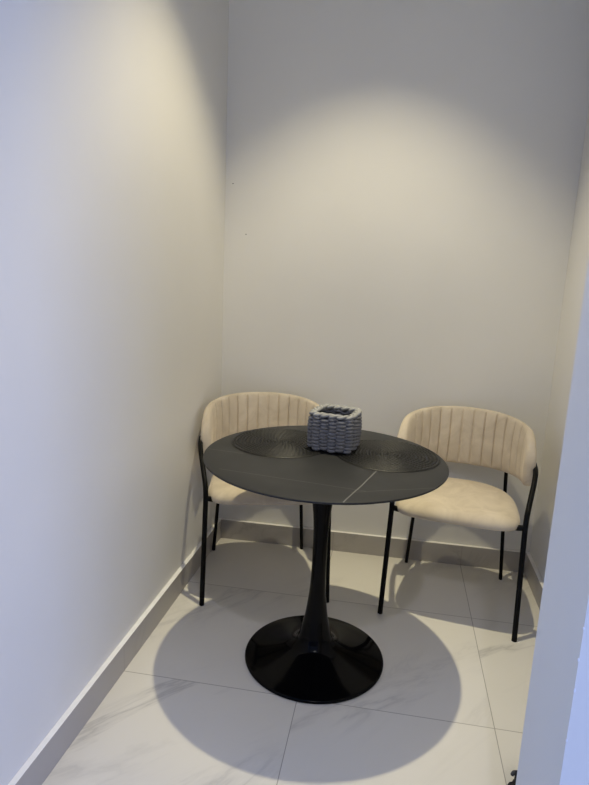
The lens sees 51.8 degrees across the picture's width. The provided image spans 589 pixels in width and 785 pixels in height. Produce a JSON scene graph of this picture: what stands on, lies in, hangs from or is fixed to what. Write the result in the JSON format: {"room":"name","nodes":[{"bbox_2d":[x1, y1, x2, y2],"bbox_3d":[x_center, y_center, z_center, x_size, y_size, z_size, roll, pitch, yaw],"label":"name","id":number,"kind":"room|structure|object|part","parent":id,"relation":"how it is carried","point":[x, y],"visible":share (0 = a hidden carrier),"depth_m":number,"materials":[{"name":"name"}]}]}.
{"room":"dining room","nodes":[
{"label":"dining room","id":0,"kind":"room"},
{"bbox_2d":[42,538,539,784],"bbox_3d":[-0.390,1.256,0.609,6.000,0.080,5.350,4,12,9],"label":"floor","id":1,"kind":"structure","parent":0,"point":[447,705],"depth_m":1.94,"materials":[{"name":"tile"}]},
{"bbox_2d":[198,392,330,605],"bbox_3d":[-0.131,0.423,2.603,0.563,0.766,0.515,1,12,-7],"label":"dining chair","id":2,"kind":"object","parent":1,"relation":"on","point":[230,414],"visible":0.46,"depth_m":2.67,"materials":[{"name":"beige fabric"}]},
{"bbox_3d":[-0.373,0.299,2.452,0.030,0.185,0.268,0,12,-13],"label":"arm","id":3,"kind":"part","parent":2,"relation":"part of","materials":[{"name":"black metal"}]},
{"bbox_3d":[-0.356,0.628,2.381,0.019,0.433,0.053,4,12,8],"label":"leg","id":4,"kind":"part","parent":2,"relation":"part of","materials":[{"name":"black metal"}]},
{"bbox_3d":[-0.352,0.476,2.804,0.063,0.561,0.016,11,15,36],"label":"leg","id":5,"kind":"part","parent":2,"relation":"part of","materials":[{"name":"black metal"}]},
{"bbox_3d":[-0.126,0.369,2.552,0.464,0.057,0.436,1,12,-7],"label":"seat","id":6,"kind":"part","parent":2,"relation":"part of","materials":[{"name":"beige fabric"}]},
{"bbox_3d":[-0.133,0.146,2.660,0.544,0.248,0.289,1,12,-7],"label":"backrest","id":7,"kind":"part","parent":2,"relation":"part of","materials":[{"name":"beige fabric"}]},
{"bbox_3d":[0.032,0.483,2.852,0.016,0.561,0.063,12,15,38],"label":"leg","id":8,"kind":"part","parent":2,"relation":"part of","materials":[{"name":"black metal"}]},
{"bbox_3d":[0.135,0.637,2.443,0.019,0.433,0.053,-2,13,-23],"label":"leg","id":9,"kind":"part","parent":2,"relation":"part of","materials":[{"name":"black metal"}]},
{"bbox_2d":[203,425,448,703],"bbox_3d":[0.084,0.565,2.048,0.785,0.729,0.785,-8,15,-41],"label":"dining table","id":10,"kind":"object","parent":1,"relation":"on","point":[314,657],"visible":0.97,"depth_m":1.96,"materials":[{"name":"black stone"}]},
{"bbox_2d":[231,428,326,457],"bbox_3d":[-0.045,0.172,2.109,0.348,0.005,0.348,13,15,40],"label":"placemat","id":11,"kind":"object","parent":10,"relation":"on","point":[274,443],"visible":0.94,"depth_m":2.08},
{"bbox_2d":[307,404,361,453],"bbox_3d":[0.137,0.121,2.058,0.168,0.131,0.168,7,13,21],"label":"woven basket","id":12,"kind":"object","parent":10,"relation":"on","point":[330,428],"visible":1,"depth_m":1.99,"materials":[{"name":"grey fabric"}]},
{"bbox_2d":[335,439,440,472],"bbox_3d":[0.309,0.206,2.020,0.354,0.005,0.354,11,14,35],"label":"placemat","id":13,"kind":"object","parent":10,"relation":"on","point":[378,455],"visible":0.95,"depth_m":1.99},
{"bbox_2d":[377,406,537,641],"bbox_3d":[0.670,0.482,2.490,0.563,0.766,0.515,6,12,17],"label":"dining chair","id":14,"kind":"object","parent":1,"relation":"on","point":[503,442],"visible":0.81,"depth_m":2.48,"materials":[{"name":"beige fabric"}]},
{"bbox_3d":[0.358,0.661,2.379,0.019,0.433,0.053,10,14,32],"label":"leg","id":15,"kind":"part","parent":14,"relation":"part of","materials":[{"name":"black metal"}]},
{"bbox_3d":[0.400,0.334,2.450,0.030,0.185,0.268,5,12,11],"label":"arm","id":16,"kind":"part","parent":14,"relation":"part of","materials":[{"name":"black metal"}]},
{"bbox_3d":[0.546,0.524,2.763,0.016,0.561,0.063,-4,13,-28],"label":"leg","id":17,"kind":"part","parent":14,"relation":"part of","materials":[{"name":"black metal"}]},
{"bbox_3d":[0.658,0.427,2.441,0.464,0.057,0.436,6,12,17],"label":"seat","id":18,"kind":"part","parent":14,"relation":"part of","materials":[{"name":"beige fabric"}]},
{"bbox_3d":[0.668,0.446,2.470,0.493,0.049,0.425,6,12,17],"label":"seat frame","id":19,"kind":"part","parent":14,"relation":"part of","materials":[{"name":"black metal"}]},
{"bbox_3d":[0.716,0.208,2.543,0.544,0.248,0.289,6,12,17],"label":"backrest","id":20,"kind":"part","parent":14,"relation":"part of","materials":[{"name":"beige fabric"}]},
{"bbox_3d":[0.913,0.564,2.652,0.063,0.561,0.016,-3,13,-26],"label":"leg","id":21,"kind":"part","parent":14,"relation":"part of","materials":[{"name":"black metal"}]},
{"bbox_3d":[0.829,0.712,2.236,0.019,0.433,0.053,3,12,1],"label":"leg","id":22,"kind":"part","parent":14,"relation":"part of","materials":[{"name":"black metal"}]},
{"bbox_3d":[0.897,0.387,2.300,0.030,0.185,0.268,8,13,23],"label":"arm","id":23,"kind":"part","parent":14,"relation":"part of","materials":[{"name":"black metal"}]},
{"bbox_2d":[507,770,516,784],"bbox_3d":[0.620,1.035,1.565,0.141,0.053,0.144,4,12,9],"label":"crumpled cloth","id":24,"kind":"object","parent":1,"relation":"on","point":[514,772],"visible":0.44,"depth_m":1.60,"materials":[{"name":"black fabric"}]},
{"bbox_2d":[0,0,588,784],"bbox_3d":[-1.002,-0.633,2.020,4.073,2.990,2.096,4,12,9],"label":"wall","id":25,"kind":"structure","parent":0,"point":[113,113],"depth_m":1.62,"materials":[{"name":"white paint"}]},
{"bbox_2d":[8,519,220,784],"bbox_3d":[-0.545,0.848,2.108,0.018,0.097,1.846,5,12,10],"label":"baseboard","id":26,"kind":"structure","parent":25,"relation":"attached to","point":[43,760],"depth_m":1.87,"materials":[{"name":"stone"}]},
{"bbox_2d":[219,0,588,551],"bbox_3d":[0.432,-0.714,2.721,1.474,2.990,0.233,4,12,9],"label":"wall","id":27,"kind":"structure","parent":0,"point":[402,176],"depth_m":2.59,"materials":[{"name":"white paint"}]},
{"bbox_2d":[218,518,529,571],"bbox_3d":[0.348,0.724,2.897,1.474,0.097,0.018,4,12,9],"label":"baseboard","id":28,"kind":"structure","parent":27,"relation":"attached to","point":[422,550],"depth_m":2.88,"materials":[{"name":"stone"}]},
{"bbox_2d":[530,106,588,581],"bbox_3d":[1.953,-0.405,1.559,1.928,2.990,2.095,4,12,9],"label":"wall","id":29,"kind":"structure","parent":0,"point":[578,258],"depth_m":2.47,"materials":[{"name":"white paint"}]},
{"bbox_2d":[524,553,543,609],"bbox_3d":[0.930,0.937,1.994,0.018,0.097,1.625,4,12,9],"label":"baseboard","id":30,"kind":"structure","parent":29,"relation":"attached to","point":[535,581],"depth_m":2.61,"materials":[{"name":"stone"}]}
]}

